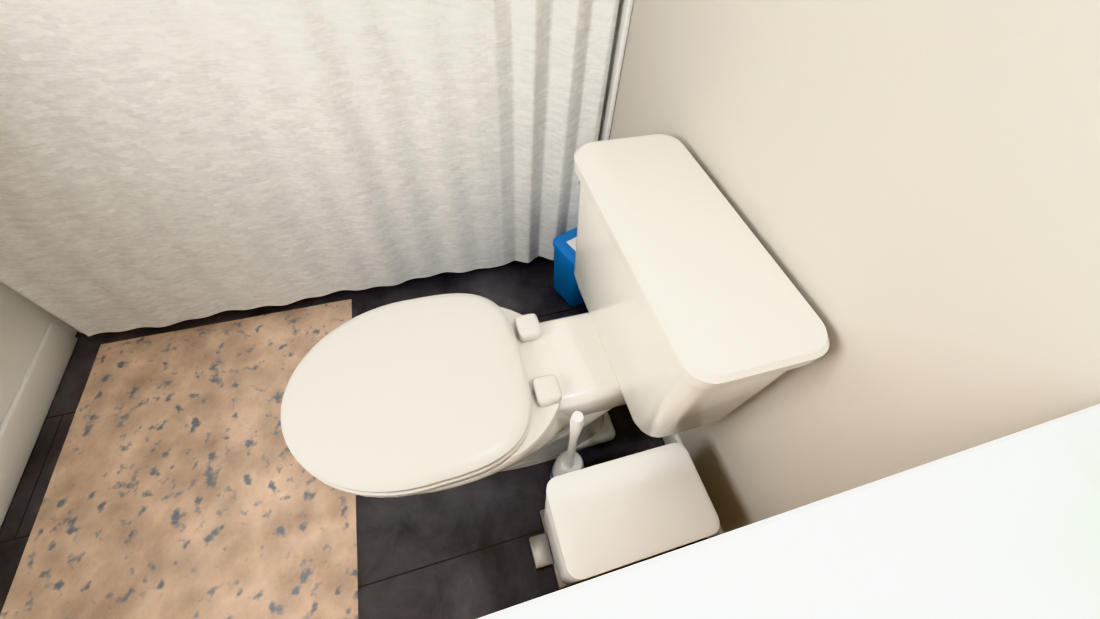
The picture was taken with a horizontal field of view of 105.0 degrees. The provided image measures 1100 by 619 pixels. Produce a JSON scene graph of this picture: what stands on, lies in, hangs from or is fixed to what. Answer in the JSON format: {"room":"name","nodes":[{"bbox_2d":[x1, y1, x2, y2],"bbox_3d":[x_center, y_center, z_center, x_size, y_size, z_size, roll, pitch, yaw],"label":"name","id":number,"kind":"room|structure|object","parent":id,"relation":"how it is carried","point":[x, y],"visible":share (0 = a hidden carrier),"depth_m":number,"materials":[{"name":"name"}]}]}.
{"room":"bathroom","nodes":[
{"label":"bathroom","id":0,"kind":"room"},
{"bbox_2d":[0,283,76,426],"bbox_3d":[-1.257,-0.196,-0.035,0.100,2.440,2.720,-12,56,-12],"label":"wall","id":1,"kind":"structure","parent":0,"point":[24,322],"depth_m":1.10,"materials":[{"name":"white paint"}]},
{"bbox_2d":[0,323,77,527],"bbox_3d":[-1.274,0.444,0.955,0.013,0.085,0.970,-12,56,-12],"label":"baseboard","id":2,"kind":"structure","parent":1,"relation":"attached to","point":[24,418],"depth_m":1.08,"materials":[{"name":"white wood"}]},
{"bbox_2d":[0,256,706,618],"bbox_3d":[-0.504,0.366,1.148,1.800,0.060,2.720,-12,56,-12],"label":"floor","id":3,"kind":"structure","parent":0,"point":[460,552],"depth_m":1.03,"materials":[{"name":"tile"}]},
{"bbox_2d":[0,280,81,332],"bbox_3d":[-0.740,-0.487,1.445,1.594,0.428,0.712,-12,56,-12],"label":"bathtub","id":4,"kind":"object","parent":3,"relation":"on","point":[27,298],"visible":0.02,"depth_m":1.15,"materials":[{"name":"white ceramic"}]},
{"bbox_2d":[0,299,357,618],"bbox_3d":[-0.832,0.485,0.999,0.703,0.008,1.150,-12,56,-12],"label":"rug","id":5,"kind":"object","parent":3,"relation":"on","point":[184,483],"visible":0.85,"depth_m":1.01,"materials":[{"name":"beige fabric"}]},
{"bbox_2d":[281,134,828,497],"bbox_3d":[-0.096,0.130,0.875,0.806,0.701,0.507,-12,56,-12],"label":"toilet","id":6,"kind":"object","parent":3,"relation":"on","point":[700,312],"visible":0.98,"depth_m":0.72,"materials":[{"name":"white ceramic"}]},
{"bbox_2d":[550,411,583,478],"bbox_3d":[0.053,0.309,0.921,0.084,0.430,0.084,-12,56,-12],"label":"toilet brush","id":7,"kind":"object","parent":3,"relation":"on","point":[570,459],"visible":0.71,"depth_m":0.96,"materials":[{"name":"white plastic"}]},
{"bbox_2d":[553,227,583,305],"bbox_3d":[0.093,-0.135,1.366,0.140,0.231,0.140,-29,61,-22],"label":"trash bin","id":8,"kind":"object","parent":3,"relation":"on","point":[565,282],"visible":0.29,"depth_m":1.31,"materials":[{"name":"blue plastic"}]},
{"bbox_2d":[529,443,719,589],"bbox_3d":[0.126,0.453,0.899,0.335,0.305,0.172,-12,56,-12],"label":"trash bin","id":9,"kind":"object","parent":3,"relation":"on","point":[601,519],"visible":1,"depth_m":0.78,"materials":[{"name":"white plastic"}]},
{"bbox_3d":[0.246,0.691,0.403,0.578,0.844,0.742,-12,56,-12],"label":"bathroom vanity","id":10,"kind":"object","parent":3,"relation":"on","visible":0},
{"bbox_2d":[478,404,1099,618],"bbox_3d":[0.276,0.445,0.076,0.557,0.239,0.779,-12,56,-12],"label":"countertop","id":11,"kind":"structure","parent":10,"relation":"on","point":[1007,527],"depth_m":0.24,"materials":[{"name":"white stone"}]},
{"bbox_2d":[609,0,1099,532],"bbox_3d":[0.374,-0.530,0.306,0.100,2.440,2.720,-12,56,-12],"label":"wall","id":12,"kind":"structure","parent":0,"point":[909,190],"depth_m":0.47,"materials":[{"name":"beige paint"}]},
{"bbox_2d":[0,0,618,335],"bbox_3d":[-0.588,-0.652,0.557,1.592,1.990,0.077,-12,56,-12],"label":"shower curtain","id":13,"kind":"object","parent":12,"relation":"attached to","point":[164,163],"visible":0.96,"depth_m":0.95,"materials":[{"name":"white fabric"}]},
{"bbox_2d":[598,0,633,140],"bbox_3d":[0.081,-1.192,0.777,0.013,1.560,0.793,-12,56,-12],"label":"trim","id":14,"kind":"structure","parent":12,"relation":"attached to","point":[620,35],"depth_m":1.00,"materials":[{"name":"white wood"}]},
{"bbox_2d":[662,433,723,538],"bbox_3d":[0.255,0.151,1.261,0.013,0.085,1.015,-12,56,-12],"label":"baseboard","id":15,"kind":"structure","parent":12,"relation":"attached to","point":[673,438],"depth_m":1.09,"materials":[{"name":"white wood"}]}
]}

